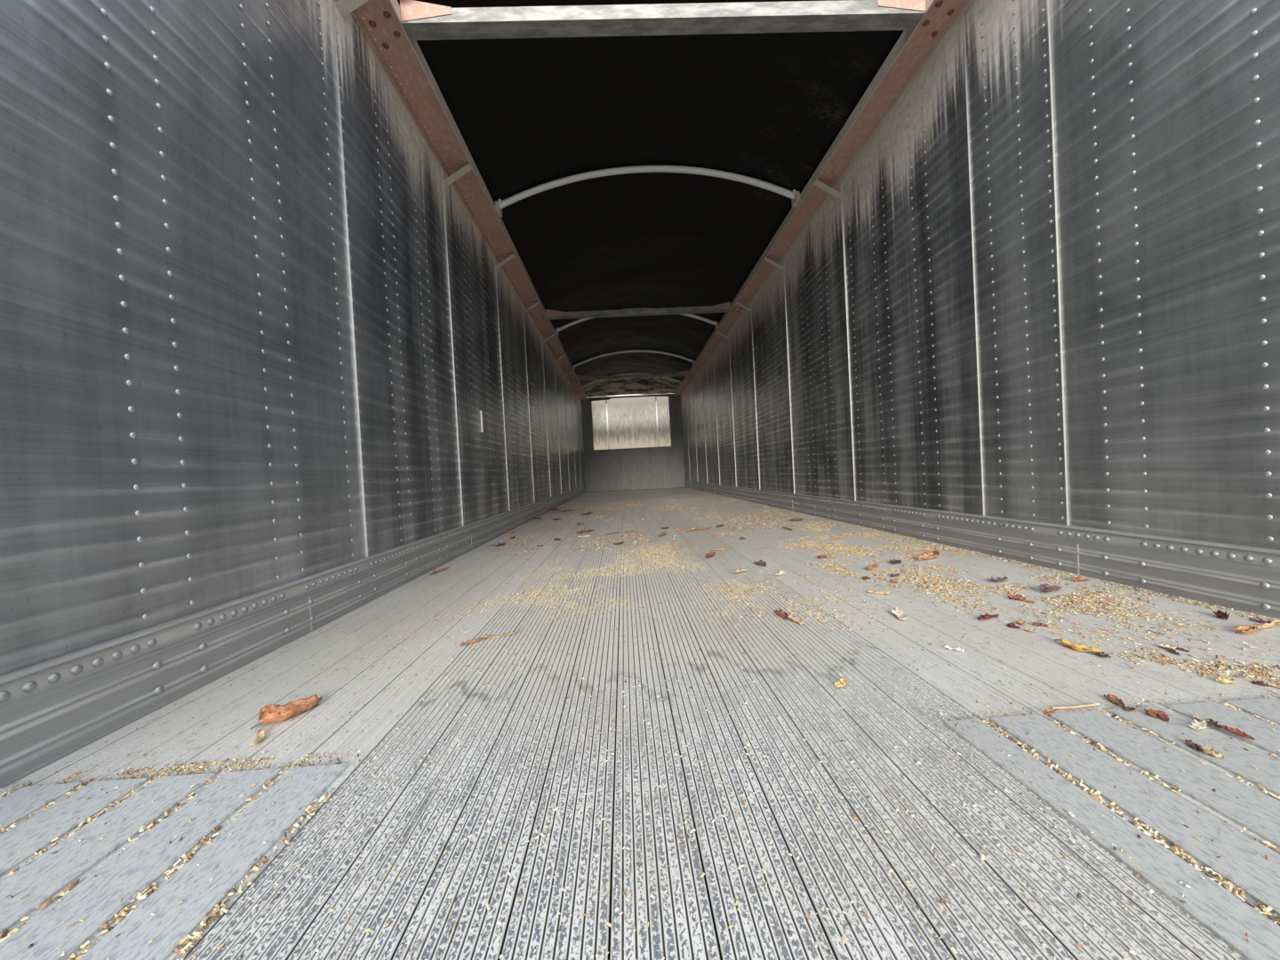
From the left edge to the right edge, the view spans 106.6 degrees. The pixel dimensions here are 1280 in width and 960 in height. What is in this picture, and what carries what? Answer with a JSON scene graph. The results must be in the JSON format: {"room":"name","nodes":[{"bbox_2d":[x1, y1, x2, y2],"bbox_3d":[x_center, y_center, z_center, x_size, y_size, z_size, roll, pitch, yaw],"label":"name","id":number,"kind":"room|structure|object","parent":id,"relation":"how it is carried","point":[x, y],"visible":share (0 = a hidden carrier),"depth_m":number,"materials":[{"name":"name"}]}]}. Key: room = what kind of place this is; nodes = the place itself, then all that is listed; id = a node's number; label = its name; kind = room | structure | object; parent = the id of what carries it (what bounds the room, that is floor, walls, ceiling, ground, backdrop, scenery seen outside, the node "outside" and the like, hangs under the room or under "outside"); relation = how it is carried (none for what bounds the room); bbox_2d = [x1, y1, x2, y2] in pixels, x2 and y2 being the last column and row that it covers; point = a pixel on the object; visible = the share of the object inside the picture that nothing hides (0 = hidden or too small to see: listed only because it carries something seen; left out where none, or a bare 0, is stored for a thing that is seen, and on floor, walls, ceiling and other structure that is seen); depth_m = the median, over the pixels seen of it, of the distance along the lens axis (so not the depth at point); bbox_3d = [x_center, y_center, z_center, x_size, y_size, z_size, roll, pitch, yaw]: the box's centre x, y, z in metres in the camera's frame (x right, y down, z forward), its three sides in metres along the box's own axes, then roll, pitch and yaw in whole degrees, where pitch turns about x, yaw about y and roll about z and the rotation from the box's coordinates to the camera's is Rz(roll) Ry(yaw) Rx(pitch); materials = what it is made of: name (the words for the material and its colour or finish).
{"room":"truck trailer interior","nodes":[
{"label":"truck trailer interior","id":0,"kind":"room"},
{"bbox_2d":[0,0,584,675],"bbox_3d":[-1.200,-0.731,5.552,0.065,2.280,12.300,-3,1,-2],"label":"wall","id":1,"kind":"structure","parent":0,"point":[255,336],"depth_m":1.17,"materials":[{"name":"metal"}]},
{"bbox_2d":[0,486,585,788],"bbox_3d":[-1.114,0.307,5.545,0.026,0.159,12.250,-3,1,-2],"label":"baseboard","id":2,"kind":"structure","parent":1,"relation":"attached to","point":[51,709],"depth_m":0.99,"materials":[{"name":"metal"}]},
{"bbox_2d":[335,0,587,400],"bbox_3d":[-1.183,-1.841,5.513,0.224,0.154,12.250,-3,1,-2],"label":"rail","id":3,"kind":"object","parent":1,"relation":"attached to","point":[403,60],"visible":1,"depth_m":2.53,"materials":[{"name":"brown metal"}]},
{"bbox_2d":[582,372,680,389],"bbox_3d":[-0.183,-2.162,10.271,2.131,0.295,0.100,-3,1,-2],"label":"bow","id":4,"kind":"object","parent":3,"relation":"attached to","point":[629,373],"visible":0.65,"depth_m":10.25,"materials":[{"name":"grey metal"}]},
{"bbox_2d":[576,369,687,380],"bbox_3d":[-0.139,-2.015,9.192,2.125,0.095,0.080,-3,1,-2],"label":"crossbar","id":5,"kind":"object","parent":3,"relation":"attached to","point":[684,372],"visible":1,"depth_m":9.16,"materials":[{"name":"metal"}]},
{"bbox_2d":[572,349,694,369],"bbox_3d":[-0.117,-2.135,8.372,2.131,0.295,0.100,-3,1,-2],"label":"bow","id":6,"kind":"object","parent":3,"relation":"attached to","point":[638,350],"visible":1,"depth_m":8.35,"materials":[{"name":"grey metal"}]},
{"bbox_2d":[555,308,718,335],"bbox_3d":[-0.045,-2.107,6.264,2.131,0.295,0.100,-3,1,-2],"label":"bow","id":7,"kind":"object","parent":3,"relation":"attached to","point":[715,323],"visible":0.55,"depth_m":6.25,"materials":[{"name":"grey metal"}]},
{"bbox_2d":[545,301,730,319],"bbox_3d":[-0.013,-1.965,5.535,2.125,0.095,0.080,-3,1,-2],"label":"crossbar","id":8,"kind":"object","parent":3,"relation":"attached to","point":[723,308],"visible":1,"depth_m":5.51,"materials":[{"name":"metal"}]},
{"bbox_2d":[495,165,799,216],"bbox_3d":[0.055,-2.067,3.366,2.131,0.295,0.100,-3,1,-2],"label":"bow","id":9,"kind":"object","parent":3,"relation":"attached to","point":[795,196],"visible":1,"depth_m":3.35,"materials":[{"name":"grey metal"}]},
{"bbox_2d":[397,0,903,397],"bbox_3d":[-0.056,-2.039,6.705,2.654,0.498,9.780,-3,1,-2],"label":"tarp","id":10,"kind":"object","parent":9,"relation":"on","point":[529,113],"visible":0.7,"depth_m":3.06,"materials":[{"name":"black fabric"}]},
{"bbox_2d":[400,0,925,40],"bbox_3d":[0.111,-1.916,1.963,2.125,0.095,0.080,-3,1,-2],"label":"crossbar","id":11,"kind":"object","parent":3,"relation":"attached to","point":[420,20],"visible":1,"depth_m":1.94,"materials":[{"name":"grey metal"}]},
{"bbox_2d":[580,392,685,492],"bbox_3d":[-0.177,-1.025,12.448,2.508,2.547,1.580,-3,1,-2],"label":"wall","id":12,"kind":"structure","parent":0,"point":[629,443],"depth_m":11.73,"materials":[{"name":"grey metal"}]},
{"bbox_2d":[587,393,674,401],"bbox_3d":[-0.220,-2.006,11.620,2.123,0.100,0.066,-3,1,-2],"label":"header","id":13,"kind":"object","parent":12,"relation":"attached to","point":[589,399],"visible":1,"depth_m":11.59,"materials":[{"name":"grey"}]},
{"bbox_2d":[0,487,1279,959],"bbox_3d":[0.107,0.354,5.607,2.534,0.076,12.290,-3,1,-2],"label":"floor","id":14,"kind":"structure","parent":0,"point":[859,875],"depth_m":0.64,"materials":[{"name":"grey metal"}]},
{"bbox_2d":[55,748,367,783],"bbox_3d":[-0.644,0.435,0.721,0.442,0.003,0.048,-3,1,-2],"label":"grain","id":15,"kind":"object","parent":14,"relation":"on","point":[260,760],"visible":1,"depth_m":0.72,"materials":[{"name":"beige plant"}]},
{"bbox_2d":[248,728,265,744],"bbox_3d":[-0.637,0.430,0.798,0.017,0.009,0.052,-3,1,-29],"label":"dried leaf","id":16,"kind":"object","parent":14,"relation":"on","point":[260,733],"visible":1,"depth_m":0.80,"materials":[{"name":"beige plant"}]},
{"bbox_2d":[250,694,322,729],"bbox_3d":[-0.644,0.420,0.872,0.048,0.029,0.111,-2,1,31],"label":"dried leaf","id":17,"kind":"object","parent":14,"relation":"on","point":[269,713],"visible":1,"depth_m":0.87,"materials":[{"name":"brown plant"}]},
{"bbox_2d":[428,566,449,574],"bbox_3d":[-0.933,0.422,2.215,0.014,0.013,0.154,-3,1,12],"label":"dried leaf","id":18,"kind":"object","parent":14,"relation":"on","point":[442,569],"visible":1,"depth_m":2.22,"materials":[{"name":"brown plant"}]},
{"bbox_2d":[459,637,487,645],"bbox_3d":[-0.427,0.413,1.223,0.074,0.008,0.021,-4,1,-42],"label":"dried leaf","id":19,"kind":"object","parent":14,"relation":"on","point":[473,640],"visible":1,"depth_m":1.23,"materials":[{"name":"brown plant"}]},
{"bbox_2d":[491,542,505,545],"bbox_3d":[-0.880,0.403,2.992,0.056,0.021,0.106,-2,1,32],"label":"dried leaf","id":20,"kind":"object","parent":14,"relation":"on","point":[503,543],"visible":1,"depth_m":2.98,"materials":[{"name":"plant"}]},
{"bbox_2d":[484,628,519,637],"bbox_3d":[-0.364,0.408,1.262,0.091,0.011,0.019,-3,1,-23],"label":"dried leaf","id":21,"kind":"object","parent":14,"relation":"on","point":[518,629],"visible":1,"depth_m":1.26,"materials":[{"name":"beige plant"}]},
{"bbox_2d":[342,540,726,703],"bbox_3d":[-0.185,0.391,1.938,1.018,0.004,2.169,-3,1,18],"label":"grain","id":22,"kind":"object","parent":14,"relation":"on","point":[647,545],"visible":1,"depth_m":1.91,"materials":[{"name":"beige plant"}]},
{"bbox_2d":[576,528,594,533],"bbox_3d":[-0.393,0.368,3.461,0.158,0.025,0.055,-4,1,-43],"label":"dried leaf","id":23,"kind":"object","parent":14,"relation":"on","point":[585,530],"visible":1,"depth_m":3.46,"materials":[{"name":"brown plant"}]},
{"bbox_2d":[0,696,1279,959],"bbox_3d":[0.254,0.390,0.481,2.324,0.007,0.542,-3,1,-2],"label":"grain","id":24,"kind":"object","parent":14,"relation":"on","point":[1229,886],"visible":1,"depth_m":0.54,"materials":[{"name":"beige plant"}]},
{"bbox_2d":[0,522,1279,959],"bbox_3d":[0.243,0.371,1.689,2.404,0.008,3.054,-3,1,-2],"label":"grain","id":25,"kind":"object","parent":14,"relation":"on","point":[1078,896],"visible":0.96,"depth_m":0.64,"materials":[{"name":"beige plant"}]},
{"bbox_2d":[485,495,814,555],"bbox_3d":[0.148,0.323,5.056,2.313,0.008,4.891,-3,1,-2],"label":"grain","id":26,"kind":"object","parent":14,"relation":"on","point":[631,504],"visible":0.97,"depth_m":3.72,"materials":[{"name":"beige plant"}]},
{"bbox_2d":[694,526,711,529],"bbox_3d":[0.438,0.330,3.259,0.159,0.022,0.042,-4,1,-39],"label":"dried leaf","id":27,"kind":"object","parent":14,"relation":"on","point":[703,527],"visible":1,"depth_m":3.25,"materials":[{"name":"plant"}]},
{"bbox_2d":[173,640,1233,959],"bbox_3d":[0.030,0.398,0.632,0.942,0.009,0.954,-3,1,-2],"label":"grain","id":28,"kind":"object","parent":14,"relation":"on","point":[982,857],"visible":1,"depth_m":0.56,"materials":[{"name":"beige plant"}]},
{"bbox_2d":[705,552,715,557],"bbox_3d":[0.333,0.354,2.249,0.042,0.015,0.118,-2,1,29],"label":"dried leaf","id":29,"kind":"object","parent":14,"relation":"on","point":[711,554],"visible":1,"depth_m":2.27,"materials":[{"name":"red plant"}]},
{"bbox_2d":[712,546,731,550],"bbox_3d":[0.412,0.348,2.405,0.124,0.014,0.021,-3,1,-22],"label":"dried leaf","id":30,"kind":"object","parent":14,"relation":"on","point":[731,547],"visible":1,"depth_m":2.40,"materials":[{"name":"beige plant"}]},
{"bbox_2d":[732,567,746,573],"bbox_3d":[0.389,0.356,1.872,0.065,0.017,0.034,-4,1,-34],"label":"dried leaf","id":31,"kind":"object","parent":14,"relation":"on","point":[737,571],"visible":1,"depth_m":1.87,"materials":[{"name":"beige plant"}]},
{"bbox_2d":[753,560,766,566],"bbox_3d":[0.503,0.347,1.995,0.040,0.019,0.086,-3,1,-13],"label":"dried leaf","id":32,"kind":"object","parent":14,"relation":"on","point":[760,563],"visible":1,"depth_m":1.99,"materials":[{"name":"plant"}]},
{"bbox_2d":[774,569,785,575],"bbox_3d":[0.527,0.351,1.798,0.037,0.015,0.069,-2,1,41],"label":"husk","id":33,"kind":"object","parent":14,"relation":"on","point":[780,572],"visible":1,"depth_m":1.81,"materials":[{"name":"beige plant"}]},
{"bbox_2d":[774,608,788,619],"bbox_3d":[0.387,0.365,1.304,0.020,0.018,0.080,-3,1,-11],"label":"dried leaf","id":34,"kind":"object","parent":14,"relation":"on","point":[780,612],"visible":1,"depth_m":1.30,"materials":[{"name":"red plant"}]},
{"bbox_2d":[785,612,804,624],"bbox_3d":[0.408,0.366,1.256,0.023,0.016,0.066,-3,1,-15],"label":"dried leaf","id":35,"kind":"object","parent":14,"relation":"on","point":[794,619],"visible":1,"depth_m":1.26,"materials":[{"name":"beige plant"}]},
{"bbox_2d":[789,518,804,520],"bbox_3d":[1.152,0.289,3.494,0.108,0.021,0.054,-3,1,-5],"label":"dried leaf","id":36,"kind":"object","parent":14,"relation":"on","point":[792,519],"visible":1,"depth_m":3.49,"materials":[{"name":"plant"}]},
{"bbox_2d":[675,563,943,664],"bbox_3d":[0.427,0.365,1.548,0.695,0.004,1.188,-3,1,4],"label":"grain","id":37,"kind":"object","parent":14,"relation":"on","point":[740,586],"visible":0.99,"depth_m":1.45,"materials":[{"name":"beige plant"}]},
{"bbox_2d":[816,554,826,558],"bbox_3d":[0.794,0.332,2.077,0.064,0.017,0.022,-3,1,-26],"label":"dried leaf","id":38,"kind":"object","parent":14,"relation":"on","point":[820,556],"visible":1,"depth_m":2.07,"materials":[{"name":"plant"}]},
{"bbox_2d":[826,554,836,558],"bbox_3d":[0.833,0.330,2.075,0.043,0.017,0.033,-3,1,22],"label":"dried leaf","id":39,"kind":"object","parent":14,"relation":"on","point":[828,556],"visible":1,"depth_m":2.07,"materials":[{"name":"plant"}]},
{"bbox_2d":[832,534,847,538],"bbox_3d":[1.102,0.308,2.603,0.123,0.017,0.024,-4,1,-33],"label":"dried leaf","id":40,"kind":"object","parent":14,"relation":"on","point":[844,535],"visible":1,"depth_m":2.59,"materials":[{"name":"plant"}]},
{"bbox_2d":[834,676,847,687],"bbox_3d":[0.375,0.375,0.884,0.016,0.013,0.045,-2,1,43],"label":"husk","id":41,"kind":"object","parent":14,"relation":"on","point":[843,681],"visible":1,"depth_m":0.89,"materials":[{"name":"yellow plant"}]},
{"bbox_2d":[865,563,879,569],"bbox_3d":[0.894,0.333,1.827,0.097,0.012,0.041,-4,1,-44],"label":"dried leaf","id":42,"kind":"object","parent":14,"relation":"on","point":[876,565],"visible":1,"depth_m":1.83,"materials":[{"name":"orange plant"}]},
{"bbox_2d":[866,589,888,594],"bbox_3d":[0.736,0.347,1.475,0.060,0.012,0.018,-2,1,33],"label":"dried leaf","id":43,"kind":"object","parent":14,"relation":"on","point":[868,590],"visible":1,"depth_m":1.47,"materials":[{"name":"beige plant"}]},
{"bbox_2d":[889,559,901,564],"bbox_3d":[1.023,0.325,1.901,0.067,0.014,0.044,-4,1,-40],"label":"dried leaf","id":44,"kind":"object","parent":14,"relation":"on","point":[891,561],"visible":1,"depth_m":1.90,"materials":[{"name":"plant"}]},
{"bbox_2d":[888,606,907,619],"bbox_3d":[0.676,0.350,1.245,0.028,0.020,0.084,-3,1,11],"label":"husk","id":45,"kind":"object","parent":14,"relation":"on","point":[898,612],"visible":1,"depth_m":1.26,"materials":[{"name":"beige plant"}]},
{"bbox_2d":[914,550,939,561],"bbox_3d":[1.193,0.309,1.961,0.239,0.026,0.054,-4,1,-44],"label":"dried leaf","id":46,"kind":"object","parent":14,"relation":"on","point":[930,555],"visible":1,"depth_m":1.96,"materials":[{"name":"orange plant"}]},
{"bbox_2d":[943,644,964,652],"bbox_3d":[0.671,0.359,1.018,0.018,0.008,0.035,-4,1,-37],"label":"husk","id":47,"kind":"object","parent":14,"relation":"on","point":[958,649],"visible":1,"depth_m":1.02,"materials":[{"name":"white plant"}]},
{"bbox_2d":[977,613,999,620],"bbox_3d":[0.875,0.344,1.202,0.074,0.012,0.018,-3,1,-20],"label":"dried leaf","id":48,"kind":"object","parent":14,"relation":"on","point":[986,616],"visible":1,"depth_m":1.20,"materials":[{"name":"plant"}]},
{"bbox_2d":[987,576,1007,582],"bbox_3d":[1.169,0.321,1.547,0.088,0.017,0.029,-3,1,-22],"label":"dried leaf","id":49,"kind":"object","parent":14,"relation":"on","point":[1004,578],"visible":1,"depth_m":1.54,"materials":[{"name":"plant"}]},
{"bbox_2d":[1006,622,1019,628],"bbox_3d":[0.884,0.344,1.131,0.014,0.012,0.025,-4,1,-31],"label":"dried leaf","id":50,"kind":"object","parent":14,"relation":"on","point":[1012,625],"visible":1,"depth_m":1.13,"materials":[{"name":"plant"}]},
{"bbox_2d":[753,519,1278,672],"bbox_3d":[0.978,0.327,2.159,0.927,0.006,2.802,-3,1,-2],"label":"grain","id":51,"kind":"object","parent":14,"relation":"on","point":[852,553],"visible":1,"depth_m":1.50,"materials":[{"name":"beige plant"}]},
{"bbox_2d":[1007,593,1026,600],"bbox_3d":[1.062,0.331,1.344,0.029,0.014,0.041,-4,1,-36],"label":"dried leaf","id":52,"kind":"object","parent":14,"relation":"on","point":[1019,597],"visible":1,"depth_m":1.35,"materials":[{"name":"plant"}]},
{"bbox_2d":[1016,620,1026,625],"bbox_3d":[0.918,0.344,1.151,0.024,0.009,0.021,-4,1,-37],"label":"dried leaf","id":53,"kind":"object","parent":14,"relation":"on","point":[1022,622],"visible":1,"depth_m":1.15,"materials":[{"name":"plant"}]},
{"bbox_2d":[1021,627,1035,631],"bbox_3d":[0.900,0.347,1.103,0.021,0.007,0.021,-3,1,-19],"label":"dried leaf","id":54,"kind":"object","parent":14,"relation":"on","point":[1025,628],"visible":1,"depth_m":1.10,"materials":[{"name":"beige plant"}]},
{"bbox_2d":[1032,621,1047,625],"bbox_3d":[0.952,0.343,1.133,0.032,0.009,0.014,-3,1,20],"label":"dried leaf","id":55,"kind":"object","parent":14,"relation":"on","point":[1034,623],"visible":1,"depth_m":1.14,"materials":[{"name":"plant"}]},
{"bbox_2d":[1039,584,1061,592],"bbox_3d":[1.202,0.318,1.407,0.095,0.024,0.038,-3,1,-19],"label":"dried leaf","id":56,"kind":"object","parent":14,"relation":"on","point":[1046,588],"visible":1,"depth_m":1.41,"materials":[{"name":"plant"}]},
{"bbox_2d":[1042,707,1059,715],"bbox_3d":[0.639,0.361,0.745,0.036,0.005,0.010,-3,1,-22],"label":"dried leaf","id":57,"kind":"object","parent":14,"relation":"on","point":[1050,710],"visible":1,"depth_m":0.75,"materials":[{"name":"brown plant"}]},
{"bbox_2d":[1047,624,1064,628],"bbox_3d":[0.972,0.343,1.116,0.030,0.006,0.015,-3,1,21],"label":"dried leaf","id":58,"kind":"object","parent":14,"relation":"on","point":[1049,626],"visible":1,"depth_m":1.11,"materials":[{"name":"beige plant"}]},
{"bbox_2d":[854,525,1276,620],"bbox_3d":[1.417,0.306,1.855,0.051,0.011,2.403,-3,1,-2],"label":"grain","id":59,"kind":"object","parent":14,"relation":"on","point":[870,529],"visible":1,"depth_m":1.34,"materials":[{"name":"beige plant"}]},
{"bbox_2d":[1051,703,1099,709],"bbox_3d":[0.700,0.363,0.764,0.080,0.003,0.006,-3,1,-4],"label":"stalk","id":60,"kind":"object","parent":14,"relation":"on","point":[1093,704],"visible":1,"depth_m":0.76,"materials":[{"name":"beige plant"}]},
{"bbox_2d":[1054,638,1101,652],"bbox_3d":[0.903,0.345,0.992,0.028,0.014,0.084,-3,1,-18],"label":"dried leaf","id":61,"kind":"object","parent":14,"relation":"on","point":[1076,646],"visible":1,"depth_m":0.98,"materials":[{"name":"yellow plant"}]},
{"bbox_2d":[1072,575,1088,581],"bbox_3d":[1.385,0.311,1.501,0.046,0.016,0.027,-3,1,-2],"label":"dried leaf","id":62,"kind":"object","parent":14,"relation":"on","point":[1079,578],"visible":1,"depth_m":1.50,"materials":[{"name":"orange plant"}]},
{"bbox_2d":[928,691,1272,723],"bbox_3d":[0.776,0.360,0.763,0.626,0.003,0.032,-3,1,-2],"label":"grain","id":63,"kind":"object","parent":14,"relation":"on","point":[1269,694],"visible":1,"depth_m":0.77,"materials":[{"name":"beige plant"}]},
{"bbox_2d":[1095,651,1111,657],"bbox_3d":[0.919,0.347,0.948,0.022,0.010,0.019,-2,1,30],"label":"dried leaf","id":64,"kind":"object","parent":14,"relation":"on","point":[1102,654],"visible":1,"depth_m":0.95,"materials":[{"name":"plant"}]},
{"bbox_2d":[1103,694,1125,706],"bbox_3d":[0.772,0.357,0.775,0.014,0.009,0.042,-3,1,9],"label":"dried leaf","id":65,"kind":"object","parent":14,"relation":"on","point":[1112,698],"visible":1,"depth_m":0.78,"materials":[{"name":"brown plant"}]},
{"bbox_2d":[1122,705,1135,711],"bbox_3d":[0.759,0.355,0.741,0.018,0.005,0.012,-3,1,-5],"label":"dried leaf","id":66,"kind":"object","parent":14,"relation":"on","point":[1128,708],"visible":1,"depth_m":0.74,"materials":[{"name":"brown plant"}]},
{"bbox_2d":[1144,708,1156,717],"bbox_3d":[0.774,0.352,0.722,0.010,0.010,0.018,-3,1,11],"label":"dried leaf","id":67,"kind":"object","parent":14,"relation":"on","point":[1150,712],"visible":1,"depth_m":0.72,"materials":[{"name":"brown plant"}]},
{"bbox_2d":[1040,627,1279,698],"bbox_3d":[1.150,0.337,0.795,0.673,0.009,0.375,-3,1,28],"label":"grain","id":68,"kind":"object","parent":14,"relation":"on","point":[1258,670],"visible":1,"depth_m":0.88,"materials":[{"name":"beige plant"}]},
{"bbox_2d":[1154,710,1168,721],"bbox_3d":[0.782,0.352,0.714,0.013,0.009,0.030,-3,1,26],"label":"dried leaf","id":69,"kind":"object","parent":14,"relation":"on","point":[1162,715],"visible":1,"depth_m":0.71,"materials":[{"name":"red plant"}]},
{"bbox_2d":[1156,642,1176,648],"bbox_3d":[1.075,0.339,0.973,0.024,0.009,0.024,-3,1,-26],"label":"husk","id":70,"kind":"object","parent":14,"relation":"on","point":[1159,644],"visible":1,"depth_m":0.97,"materials":[{"name":"beige plant"}]},
{"bbox_2d":[1165,647,1180,655],"bbox_3d":[1.063,0.342,0.951,0.012,0.005,0.038,-3,1,21],"label":"dried leaf","id":71,"kind":"object","parent":14,"relation":"on","point":[1172,650],"visible":1,"depth_m":0.95,"materials":[{"name":"brown plant"}]},
{"bbox_2d":[1184,739,1202,751],"bbox_3d":[0.745,0.357,0.639,0.013,0.005,0.028,-3,1,25],"label":"dried leaf","id":72,"kind":"object","parent":14,"relation":"on","point":[1190,742],"visible":1,"depth_m":0.64,"materials":[{"name":"plant"}]},
{"bbox_2d":[1187,718,1206,729],"bbox_3d":[0.804,0.352,0.686,0.032,0.008,0.016,-4,1,-32],"label":"husk","id":73,"kind":"object","parent":14,"relation":"on","point":[1197,724],"visible":1,"depth_m":0.69,"materials":[{"name":"beige plant"}]},
{"bbox_2d":[1189,712,1208,721],"bbox_3d":[0.827,0.352,0.706,0.009,0.005,0.020,-3,1,7],"label":"dried leaf","id":74,"kind":"object","parent":14,"relation":"on","point":[1195,716],"visible":1,"depth_m":0.70,"materials":[{"name":"beige plant"}]},
{"bbox_2d":[1195,744,1223,759],"bbox_3d":[0.746,0.354,0.624,0.010,0.011,0.026,-3,1,-18],"label":"dried leaf","id":75,"kind":"object","parent":14,"relation":"on","point":[1207,750],"visible":1,"depth_m":0.62,"materials":[{"name":"beige plant"}]},
{"bbox_2d":[1206,718,1221,726],"bbox_3d":[0.831,0.352,0.690,0.011,0.005,0.024,-3,1,13],"label":"dried leaf","id":76,"kind":"object","parent":14,"relation":"on","point":[1212,722],"visible":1,"depth_m":0.69,"materials":[{"name":"brown plant"}]},
{"bbox_2d":[1211,609,1229,619],"bbox_3d":[1.372,0.317,1.125,0.021,0.016,0.052,-2,1,30],"label":"dried leaf","id":77,"kind":"object","parent":14,"relation":"on","point":[1219,613],"visible":1,"depth_m":1.13,"materials":[{"name":"red plant"}]},
{"bbox_2d":[1216,675,1234,683],"bbox_3d":[1.011,0.344,0.822,0.031,0.010,0.018,-3,1,-13],"label":"husk","id":78,"kind":"object","parent":14,"relation":"on","point":[1223,679],"visible":1,"depth_m":0.82,"materials":[{"name":"yellow plant"}]},
{"bbox_2d":[1216,725,1254,740],"bbox_3d":[0.830,0.350,0.665,0.009,0.010,0.038,-3,1,-11],"label":"dried leaf","id":79,"kind":"object","parent":14,"relation":"on","point":[1236,731],"visible":1,"depth_m":0.66,"materials":[{"name":"red plant"}]},
{"bbox_2d":[1233,624,1258,633],"bbox_3d":[1.307,0.322,1.030,0.077,0.016,0.028,-3,1,-17],"label":"dried leaf","id":80,"kind":"object","parent":14,"relation":"on","point":[1243,628],"visible":1,"depth_m":1.04,"materials":[{"name":"orange plant"}]},
{"bbox_2d":[1250,680,1268,686],"bbox_3d":[1.050,0.344,0.808,0.014,0.006,0.018,-3,1,-27],"label":"dried leaf","id":81,"kind":"object","parent":14,"relation":"on","point":[1261,683],"visible":1,"depth_m":0.81,"materials":[{"name":"plant"}]},
{"bbox_2d":[1248,617,1271,623],"bbox_3d":[1.418,0.321,1.083,0.022,0.006,0.043,-4,1,-33],"label":"dried leaf","id":82,"kind":"object","parent":14,"relation":"on","point":[1254,620],"visible":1,"depth_m":1.09,"materials":[{"name":"red plant"}]},
{"bbox_2d":[1251,619,1279,628],"bbox_3d":[1.380,0.318,1.049,0.102,0.016,0.017,-3,1,-15],"label":"dried leaf","id":83,"kind":"object","parent":14,"relation":"on","point":[1275,622],"visible":1,"depth_m":1.06,"materials":[{"name":"beige plant"}]},
{"bbox_2d":[1264,681,1279,688],"bbox_3d":[1.061,0.344,0.796,0.009,0.006,0.021,-3,1,-13],"label":"dried leaf","id":84,"kind":"object","parent":14,"relation":"on","point":[1275,685],"visible":1,"depth_m":0.80,"materials":[{"name":"beige plant"}]},
{"bbox_2d":[680,0,1279,549],"bbox_3d":[1.295,-0.863,5.696,0.058,2.280,12.419,-3,1,-2],"label":"wall","id":85,"kind":"structure","parent":0,"point":[1045,286],"depth_m":1.66,"materials":[{"name":"metal"}]},
{"bbox_2d":[673,0,973,396],"bbox_3d":[1.163,-1.965,5.592,0.224,0.154,12.250,-3,1,-2],"label":"rail","id":86,"kind":"object","parent":85,"relation":"attached to","point":[914,49],"visible":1,"depth_m":2.73,"materials":[{"name":"brown metal"}]},
{"bbox_2d":[684,480,1279,619],"bbox_3d":[1.314,0.178,5.712,0.026,0.159,12.422,-3,1,-2],"label":"baseboard","id":87,"kind":"structure","parent":85,"relation":"attached to","point":[1236,577],"depth_m":1.54,"materials":[{"name":"metal"}]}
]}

